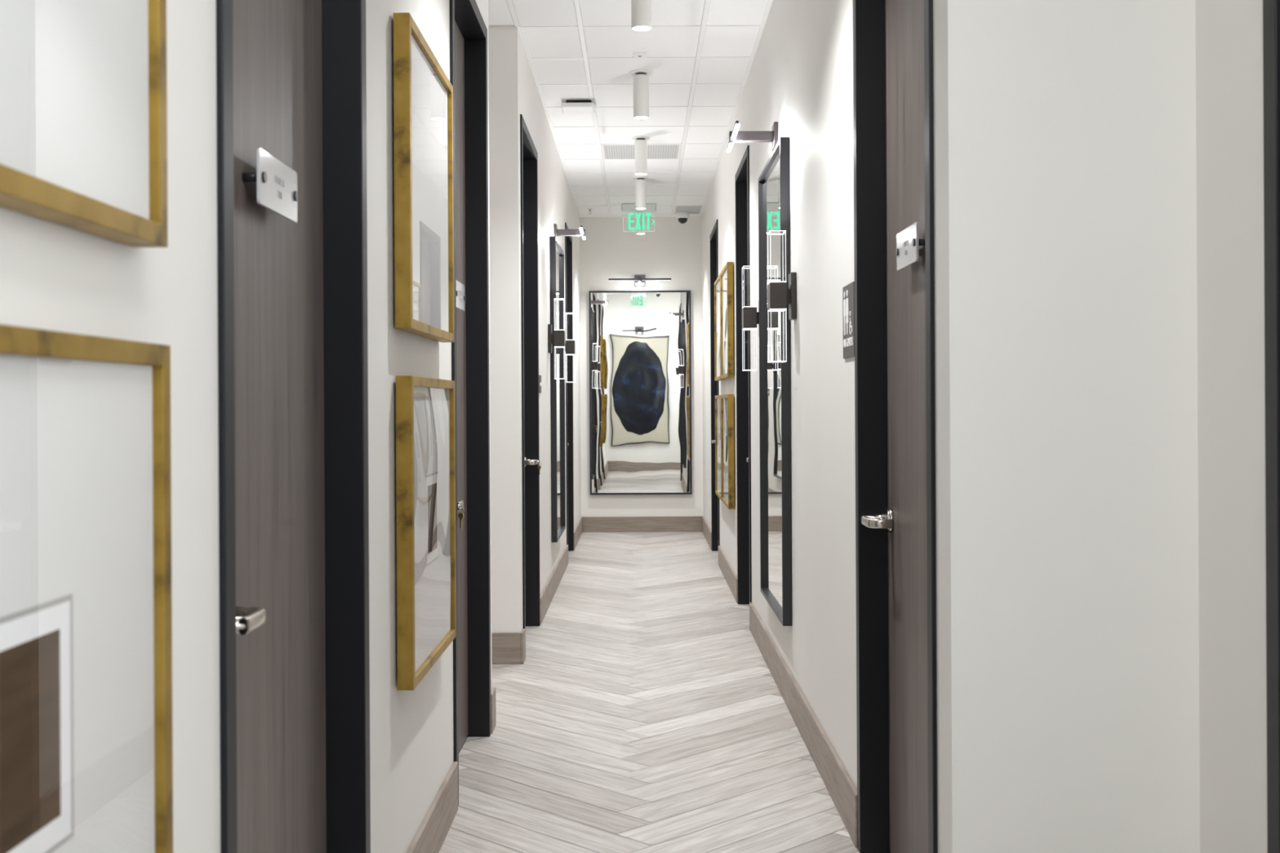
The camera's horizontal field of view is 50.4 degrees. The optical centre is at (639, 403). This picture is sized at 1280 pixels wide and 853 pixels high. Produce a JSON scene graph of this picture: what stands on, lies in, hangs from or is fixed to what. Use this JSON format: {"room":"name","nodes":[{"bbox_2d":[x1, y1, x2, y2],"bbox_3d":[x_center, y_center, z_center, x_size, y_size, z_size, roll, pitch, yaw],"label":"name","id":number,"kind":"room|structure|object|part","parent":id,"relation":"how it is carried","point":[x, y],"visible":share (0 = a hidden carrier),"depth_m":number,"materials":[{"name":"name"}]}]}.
{"room":"office corridor","nodes":[
{"label":"office corridor","id":0,"kind":"room"},
{"bbox_2d":[0,0,492,852],"bbox_3d":[-0.679,-0.323,2.035,0.160,3.221,6.790,0,0,0],"label":"wall","id":1,"kind":"structure","parent":0,"point":[55,277],"depth_m":1.87,"materials":[{"name":"paint"}]},
{"bbox_2d":[0,0,168,247],"bbox_3d":[-0.575,-0.564,1.210,0.042,0.762,0.762,0,0,0],"label":"picture frame","id":2,"kind":"object","parent":1,"relation":"attached to","point":[83,93],"visible":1,"depth_m":1.39,"materials":[{"name":"gold"}]},
{"bbox_2d":[0,324,173,852],"bbox_3d":[-0.570,0.312,1.217,0.042,0.762,0.762,0,0,0],"label":"picture frame","id":3,"kind":"object","parent":1,"relation":"attached to","point":[86,756],"visible":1,"depth_m":1.38,"materials":[{"name":"gold"}]},
{"bbox_2d":[215,0,370,852],"bbox_3d":[-0.677,-0.087,2.432,0.180,2.750,1.016,0,0,0],"label":"door","id":4,"kind":"structure","parent":1,"relation":"in","point":[291,74],"depth_m":2.64,"materials":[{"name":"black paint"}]},
{"bbox_3d":[-0.627,0.333,2.095,0.084,0.025,0.134,0,0,0],"label":"lever handle","id":5,"kind":"part","parent":4,"relation":"part of","materials":[{"name":"silver metal"}]},
{"bbox_2d":[241,147,297,222],"bbox_3d":[-0.654,-0.384,2.410,0.038,0.095,0.250,0,0,0],"label":"plaque","id":6,"kind":"object","parent":4,"relation":"attached to","point":[277,192],"visible":1,"depth_m":2.38,"materials":[{"name":"grey plastic"}]},
{"bbox_2d":[392,12,453,342],"bbox_3d":[-0.575,-0.564,3.662,0.042,0.762,0.762,0,0,0],"label":"picture frame","id":7,"kind":"object","parent":1,"relation":"attached to","point":[423,92],"visible":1,"depth_m":3.54,"materials":[{"name":"gold"}]},
{"bbox_2d":[411,35,448,332],"bbox_3d":[-0.567,-0.564,3.662,0.001,0.712,0.712,0,0,0],"label":"print","id":8,"kind":"object","parent":7,"relation":"attached to","point":[428,95],"depth_m":3.66},
{"bbox_2d":[395,375,456,690],"bbox_3d":[-0.570,0.312,3.668,0.042,0.762,0.762,0,0,0],"label":"picture frame","id":9,"kind":"object","parent":1,"relation":"attached to","point":[425,442],"visible":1,"depth_m":3.54,"materials":[{"name":"gold metal"}]},
{"bbox_2d":[413,386,450,671],"bbox_3d":[-0.562,0.312,3.668,0.001,0.712,0.712,0,0,0],"label":"print","id":10,"kind":"object","parent":9,"relation":"attached to","point":[432,548],"depth_m":3.63},
{"bbox_2d":[406,761,457,852],"bbox_3d":[-0.583,1.210,3.625,0.014,0.154,1.369,0,0,0],"label":"baseboard","id":11,"kind":"structure","parent":1,"relation":"attached to","point":[430,837],"depth_m":3.92,"materials":[{"name":"brown wood"}]},
{"bbox_2d":[449,0,491,805],"bbox_3d":[-0.677,-0.087,4.808,0.180,2.750,0.995,0,0,0],"label":"door","id":12,"kind":"structure","parent":1,"relation":"in","point":[472,708],"depth_m":5.25,"materials":[{"name":"black paint"}]},
{"bbox_2d":[457,503,463,528],"bbox_3d":[-0.587,0.366,4.408,0.027,0.083,0.020,0,0,38],"label":"ring","id":13,"kind":"object","parent":12,"relation":"hanging from","point":[460,515],"visible":0.97,"depth_m":4.41,"materials":[{"name":"silver metal"}]},
{"bbox_3d":[-0.627,0.333,4.481,0.084,0.025,0.134,0,0,0],"label":"lever handle","id":14,"kind":"part","parent":12,"relation":"part of","materials":[{"name":"silver metal"}]},
{"bbox_2d":[456,280,465,311],"bbox_3d":[-0.654,-0.384,4.830,0.038,0.095,0.250,0,0,0],"label":"plaque","id":15,"kind":"object","parent":12,"relation":"attached to","point":[460,297],"visible":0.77,"depth_m":4.84,"materials":[{"name":"grey plastic"}]},
{"bbox_2d":[490,687,496,733],"bbox_3d":[-0.583,1.210,5.375,0.014,0.154,0.138,0,0,0],"label":"baseboard","id":16,"kind":"structure","parent":1,"relation":"attached to","point":[493,701],"depth_m":5.35,"materials":[{"name":"brown wood"}]},
{"bbox_2d":[488,24,581,632],"bbox_3d":[-0.679,-0.323,10.275,0.160,3.221,7.070,0,0,0],"label":"wall","id":17,"kind":"structure","parent":0,"point":[513,92],"depth_m":6.74,"materials":[{"name":"paint"}]},
{"bbox_2d":[520,628,525,663],"bbox_3d":[-0.583,1.210,6.793,0.014,0.154,0.133,0,0,0],"label":"baseboard","id":18,"kind":"structure","parent":17,"relation":"attached to","point":[523,632],"depth_m":6.73,"materials":[{"name":"brown wood"}]},
{"bbox_2d":[520,114,540,628],"bbox_3d":[-0.677,-0.087,7.388,0.180,2.750,1.055,0,0,0],"label":"door","id":19,"kind":"structure","parent":17,"relation":"in","point":[528,153],"depth_m":7.87,"materials":[{"name":"black paint"}]},
{"bbox_3d":[-0.627,0.333,7.745,0.084,0.025,0.134,0,0,0],"label":"lever handle","id":20,"kind":"part","parent":19,"relation":"part of","materials":[{"name":"silver metal"}]},
{"bbox_2d":[537,460,541,475],"bbox_3d":[-0.582,0.366,7.783,0.027,0.083,0.020,0,0,38],"label":"ring","id":21,"kind":"object","parent":19,"relation":"hanging from","point":[539,466],"visible":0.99,"depth_m":7.79,"materials":[{"name":"silver metal"}]},
{"bbox_2d":[538,374,541,393],"bbox_3d":[-0.592,-0.117,8.050,0.010,0.105,0.150,0,0,0],"label":"room sign","id":22,"kind":"object","parent":17,"relation":"attached to","point":[540,376],"visible":0.82,"depth_m":8.00,"materials":[{"name":"grey metal"}]},
{"bbox_2d":[540,544,568,624],"bbox_3d":[-0.583,1.210,9.432,0.014,0.154,3.034,0,0,0],"label":"baseboard","id":23,"kind":"structure","parent":17,"relation":"attached to","point":[548,592],"depth_m":9.02,"materials":[{"name":"brown wood"}]},
{"bbox_2d":[547,297,565,378],"bbox_3d":[-0.546,-0.424,8.900,0.107,0.525,0.120,0,0,0],"label":"sconce","id":24,"kind":"object","parent":17,"relation":"attached to","point":[557,338],"visible":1,"depth_m":8.85,"materials":[{"name":"black metal"}]},
{"bbox_3d":[-0.568,-0.427,8.900,0.018,0.060,0.040,0,0,0],"label":"stem","id":25,"kind":"part","parent":24,"relation":"part of","materials":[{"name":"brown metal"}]},
{"bbox_2d":[550,235,565,542],"bbox_3d":[-0.577,-0.097,9.590,0.038,2.045,1.020,0,0,0],"label":"wall mirror","id":26,"kind":"object","parent":17,"relation":"attached to","point":[557,357],"visible":1,"depth_m":9.50,"materials":[{"name":"black mirror"}]},
{"bbox_2d":[564,222,573,551],"bbox_3d":[-0.677,-0.087,11.450,0.180,2.750,1.000,0,0,0],"label":"door","id":27,"kind":"structure","parent":17,"relation":"in","point":[568,239],"depth_m":11.90,"materials":[{"name":"black paint"}]},
{"bbox_2d":[554,223,585,239],"bbox_3d":[-0.496,-1.208,9.590,0.216,0.114,0.620,0,0,0],"label":"picture light","id":28,"kind":"object","parent":17,"relation":"attached to","point":[580,232],"visible":0.89,"depth_m":9.57,"materials":[{"name":"grey metal"}]},
{"bbox_3d":[-0.497,-1.208,9.590,0.178,0.044,0.042,0,0,0],"label":"arm","id":29,"kind":"part","parent":28,"relation":"part of","materials":[{"name":"grey metal"}]},
{"bbox_2d":[579,227,585,239],"bbox_3d":[-0.405,-1.200,9.590,0.017,0.008,0.616,0,0,0],"label":"diffuser","id":30,"kind":"object","parent":28,"relation":"attached to","point":[582,232],"depth_m":9.57,"materials":[{"name":"white plastic"}]},
{"bbox_2d":[564,312,575,382],"bbox_3d":[-0.546,-0.424,10.280,0.107,0.525,0.120,0,0,0],"label":"sconce","id":31,"kind":"object","parent":17,"relation":"attached to","point":[570,348],"visible":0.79,"depth_m":10.22,"materials":[{"name":"black metal"}]},
{"bbox_2d":[573,516,582,550],"bbox_3d":[-0.583,1.210,12.800,0.014,0.154,1.699,0,0,0],"label":"baseboard","id":32,"kind":"structure","parent":17,"relation":"attached to","point":[578,531],"depth_m":12.71,"materials":[{"name":"brown wood"}]},
{"bbox_2d":[488,0,773,217],"bbox_3d":[-0.996,-1.899,6.225,4.630,0.065,15.250,0,0,0],"label":"ceiling","id":33,"kind":"structure","parent":0,"point":[700,54],"depth_m":7.92,"materials":[{"name":"tile"}]},
{"bbox_2d":[560,100,595,113],"bbox_3d":[-0.385,-1.848,8.450,0.204,0.048,0.204,0,0,0],"label":"ceiling light","id":34,"kind":"object","parent":33,"relation":"attached to","point":[571,106],"visible":1,"depth_m":8.38,"materials":[{"name":"white plastic"}]},
{"bbox_2d":[622,203,656,231],"bbox_3d":[-0.010,-1.745,12.740,0.321,0.258,0.046,0,0,0],"label":"exit sign","id":35,"kind":"object","parent":33,"relation":"hanging from","point":[650,206],"visible":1,"depth_m":12.73,"materials":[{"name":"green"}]},
{"bbox_2d":[633,52,646,58],"bbox_3d":[0.000,-1.870,7.310,0.072,0.014,0.110,0,0,0],"label":"sensor","id":36,"kind":"object","parent":33,"relation":"attached to","point":[636,55],"visible":1,"depth_m":7.29,"materials":[{"name":"white plastic"}]},
{"bbox_2d":[632,176,648,209],"bbox_3d":[0.006,-1.748,11.270,0.128,0.259,0.128,0,0,0],"label":"ceiling light","id":37,"kind":"object","parent":33,"relation":"in","point":[640,182],"visible":1,"depth_m":11.23,"materials":[{"name":"white metal"}]},
{"bbox_2d":[629,69,652,119],"bbox_3d":[0.006,-1.748,7.690,0.128,0.259,0.128,0,0,0],"label":"ceiling light","id":38,"kind":"object","parent":33,"relation":"in","point":[641,77],"visible":1,"depth_m":7.65,"materials":[{"name":"white metal"}]},
{"bbox_2d":[631,135,649,175],"bbox_3d":[0.006,-1.748,9.580,0.128,0.259,0.128,0,0,0],"label":"ceiling light","id":39,"kind":"object","parent":33,"relation":"in","point":[640,141],"visible":1,"depth_m":9.54,"materials":[{"name":"white metal"}]},
{"bbox_2d":[635,211,645,234],"bbox_3d":[0.006,-1.748,12.930,0.128,0.259,0.128,0,0,0],"label":"ceiling light","id":40,"kind":"object","parent":33,"relation":"in","point":[637,212],"visible":0.48,"depth_m":12.89,"materials":[{"name":"white metal"}]},
{"bbox_2d":[600,144,681,159],"bbox_3d":[0.010,-1.882,10.115,0.586,0.015,0.586,0,0,0],"label":"ceiling vent","id":41,"kind":"object","parent":33,"relation":"in","point":[609,151],"visible":0.83,"depth_m":10.11,"materials":[{"name":"white metal"}]},
{"bbox_2d":[631,0,652,31],"bbox_3d":[0.006,-1.748,5.860,0.128,0.259,0.128,0,0,0],"label":"ceiling light","id":42,"kind":"object","parent":33,"relation":"in","point":[641,10],"visible":1,"depth_m":5.83,"materials":[{"name":"white metal"}]},
{"bbox_2d":[675,211,689,223],"bbox_3d":[0.420,-1.825,13.350,0.132,0.109,0.132,0,0,0],"label":"dome camera","id":43,"kind":"object","parent":33,"relation":"attached to","point":[682,216],"visible":1,"depth_m":13.31,"materials":[{"name":"white plastic"}]},
{"bbox_2d":[672,205,702,214],"bbox_3d":[0.466,-1.884,13.165,0.279,0.015,0.586,0,0,0],"label":"ceiling vent","id":44,"kind":"object","parent":33,"relation":"in","point":[693,210],"visible":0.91,"depth_m":13.14,"materials":[{"name":"white metal"}]},
{"bbox_2d":[579,217,702,516],"bbox_3d":[0.014,-0.327,13.730,1.225,3.221,0.160,0,0,0],"label":"wall","id":45,"kind":"structure","parent":0,"point":[672,249],"depth_m":13.65,"materials":[{"name":"paint"}]},
{"bbox_2d":[608,275,671,286],"bbox_3d":[-0.002,-1.236,13.542,0.620,0.114,0.216,0,0,0],"label":"picture light","id":46,"kind":"object","parent":45,"relation":"attached to","point":[639,280],"visible":1,"depth_m":13.44,"materials":[{"name":"grey metal"}]},
{"bbox_2d":[588,290,692,494],"bbox_3d":[0.004,-0.113,13.630,1.020,2.042,0.038,0,0,0],"label":"wall mirror","id":47,"kind":"object","parent":45,"relation":"attached to","point":[640,341],"visible":1,"depth_m":13.63,"materials":[{"name":"black mirror"}]},
{"bbox_2d":[582,515,702,532],"bbox_3d":[0.022,1.207,13.643,1.197,0.154,0.014,0,0,0],"label":"baseboard","id":48,"kind":"structure","parent":45,"relation":"attached to","point":[678,523],"depth_m":13.64,"materials":[{"name":"brown wood"}]},
{"bbox_2d":[438,531,859,852],"bbox_3d":[-0.978,1.319,6.225,4.630,0.060,15.050,0,0,0],"label":"floor","id":49,"kind":"structure","parent":0,"point":[644,712],"depth_m":5.31,"materials":[{"name":"grey wood"}]},
{"bbox_2d":[701,0,1031,852],"bbox_3d":[0.706,-0.330,8.283,0.160,3.221,11.055,0,0,0],"label":"wall","id":50,"kind":"structure","parent":0,"point":[800,78],"depth_m":2.80,"materials":[{"name":"paint"}]},
{"bbox_2d":[702,515,711,550],"bbox_3d":[0.628,1.204,12.765,0.014,0.154,1.769,0,0,0],"label":"baseboard","id":51,"kind":"structure","parent":50,"relation":"attached to","point":[706,531],"depth_m":12.54,"materials":[{"name":"brown wood"}]},
{"bbox_2d":[710,218,719,551],"bbox_3d":[0.707,-0.095,11.345,0.180,2.750,1.070,0,0,0],"label":"door","id":52,"kind":"structure","parent":50,"relation":"in","point":[715,515],"depth_m":11.83,"materials":[{"name":"black paint"}]},
{"bbox_2d":[715,395,721,500],"bbox_3d":[0.605,0.316,10.185,0.042,0.762,0.762,0,0,0],"label":"picture frame","id":53,"kind":"object","parent":50,"relation":"attached to","point":[717,397],"visible":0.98,"depth_m":10.23,"materials":[{"name":"gold wood"}]},
{"bbox_2d":[714,273,725,381],"bbox_3d":[0.600,-0.560,10.185,0.042,0.762,0.762,0,0,0],"label":"picture frame","id":54,"kind":"object","parent":50,"relation":"attached to","point":[717,282],"visible":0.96,"depth_m":10.24,"materials":[{"name":"gold wood"}]},
{"bbox_2d":[720,262,733,378],"bbox_3d":[0.600,-0.560,9.375,0.042,0.762,0.762,0,0,0],"label":"picture frame","id":55,"kind":"object","parent":50,"relation":"attached to","point":[726,273],"visible":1,"depth_m":9.09,"materials":[{"name":"gold wood"}]},
{"bbox_2d":[720,394,734,509],"bbox_3d":[0.605,0.316,9.375,0.042,0.762,0.762,0,0,0],"label":"picture frame","id":56,"kind":"object","parent":50,"relation":"attached to","point":[726,400],"visible":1,"depth_m":9.13,"materials":[{"name":"gold wood"}]},
{"bbox_2d":[718,545,737,602],"bbox_3d":[0.628,1.204,9.773,0.014,0.154,2.074,0,0,0],"label":"baseboard","id":57,"kind":"structure","parent":50,"relation":"attached to","point":[726,570],"depth_m":9.59,"materials":[{"name":"brown wood"}]},
{"bbox_2d":[734,145,751,604],"bbox_3d":[0.707,-0.095,8.225,0.180,2.750,1.020,0,0,0],"label":"door","id":58,"kind":"structure","parent":50,"relation":"in","point":[743,392],"depth_m":8.69,"materials":[{"name":"black paint"}]},
{"bbox_2d":[742,266,759,370],"bbox_3d":[0.572,-0.431,6.870,0.107,0.525,0.120,0,0,0],"label":"sconce","id":59,"kind":"object","parent":50,"relation":"attached to","point":[750,317],"visible":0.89,"depth_m":6.81,"materials":[{"name":"brown metal"}]},
{"bbox_3d":[0.595,-0.433,6.870,0.018,0.060,0.040,0,0,0],"label":"stem","id":60,"kind":"part","parent":59,"relation":"part of","materials":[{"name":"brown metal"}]},
{"bbox_2d":[726,120,777,151],"bbox_3d":[0.513,-1.214,6.175,0.216,0.114,0.620,0,0,0],"label":"picture light","id":61,"kind":"object","parent":50,"relation":"attached to","point":[735,135],"visible":0.93,"depth_m":6.15,"materials":[{"name":"grey metal"}]},
{"bbox_2d":[726,124,739,151],"bbox_3d":[0.423,-1.205,6.175,0.017,0.008,0.616,0,0,0],"label":"diffuser","id":62,"kind":"object","parent":61,"relation":"attached to","point":[734,135],"depth_m":6.15,"materials":[{"name":"white plastic"}]},
{"bbox_3d":[0.514,-1.214,6.175,0.178,0.044,0.042,0,0,0],"label":"arm","id":63,"kind":"part","parent":61,"relation":"part of","materials":[{"name":"grey metal"}]},
{"bbox_2d":[758,137,791,626],"bbox_3d":[0.607,-0.093,6.175,0.038,2.033,1.050,0,0,0],"label":"wall mirror","id":64,"kind":"object","parent":50,"relation":"attached to","point":[774,214],"visible":1,"depth_m":6.09,"materials":[{"name":"black mirror"}]},
{"bbox_2d":[767,230,796,362],"bbox_3d":[0.572,-0.431,5.480,0.107,0.525,0.120,0,0,0],"label":"sconce","id":65,"kind":"object","parent":50,"relation":"attached to","point":[779,296],"visible":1,"depth_m":5.43,"materials":[{"name":"brown metal"}]},
{"bbox_3d":[0.595,-0.433,5.480,0.018,0.060,0.040,0,0,0],"label":"stem","id":66,"kind":"part","parent":65,"relation":"part of","materials":[{"name":"brown metal"}]},
{"bbox_2d":[749,602,857,848],"bbox_3d":[0.628,1.204,5.815,0.014,0.154,3.799,0,0,0],"label":"baseboard","id":67,"kind":"structure","parent":50,"relation":"attached to","point":[837,780],"depth_m":4.91,"materials":[{"name":"brown wood"}]},
{"bbox_2d":[842,281,854,358],"bbox_3d":[0.623,-0.247,4.055,0.007,0.218,0.212,0,0,0],"label":"restroom sign","id":68,"kind":"object","parent":50,"relation":"attached to","point":[848,291],"visible":0.99,"depth_m":4.04,"materials":[{"name":"grey plastic"}]},
{"bbox_2d":[853,0,937,852],"bbox_3d":[0.707,-0.095,3.404,0.180,2.750,1.023,0,0,0],"label":"door","id":69,"kind":"structure","parent":50,"relation":"in","point":[893,80],"depth_m":3.74,"materials":[{"name":"black paint"}]},
{"bbox_3d":[0.661,0.325,3.744,0.084,0.025,0.134,0,0,0],"label":"lever handle","id":70,"kind":"part","parent":69,"relation":"part of","materials":[{"name":"silver metal"}]},
{"bbox_2d":[895,222,924,271],"bbox_3d":[0.680,-0.392,3.400,0.038,0.095,0.250,0,0,0],"label":"plaque","id":71,"kind":"object","parent":69,"relation":"attached to","point":[908,242],"visible":0.98,"depth_m":3.37,"materials":[{"name":"grey plastic"}]},
{"bbox_2d":[1026,0,1199,852],"bbox_3d":[0.957,-0.332,2.835,0.342,3.221,0.160,0,0,0],"label":"wall","id":72,"kind":"structure","parent":0,"point":[1111,84],"depth_m":2.75,"materials":[{"name":"paint"}]},
{"bbox_2d":[1195,0,1267,852],"bbox_3d":[1.208,-0.333,0.777,0.160,3.221,4.275,0,0,0],"label":"wall","id":73,"kind":"structure","parent":0,"point":[1229,103],"depth_m":2.60,"materials":[{"name":"paint"}]},
{"bbox_2d":[1262,0,1279,852],"bbox_3d":[1.210,-0.098,1.930,0.180,2.750,1.020,0,0,0],"label":"door","id":74,"kind":"structure","parent":73,"relation":"in","point":[1271,8],"depth_m":2.41,"materials":[{"name":"black paint"}]},
{"bbox_3d":[-1.980,-0.316,6.820,2.443,3.221,0.160,0,0,0],"label":"wall","id":75,"kind":"structure","parent":0,"visible":0},
{"bbox_2d":[491,632,520,664],"bbox_3d":[-1.892,1.217,6.733,2.603,0.154,0.014,0,0,0],"label":"baseboard","id":76,"kind":"structure","parent":75,"relation":"attached to","point":[506,646],"depth_m":6.73,"materials":[{"name":"brown wood"}]}
]}

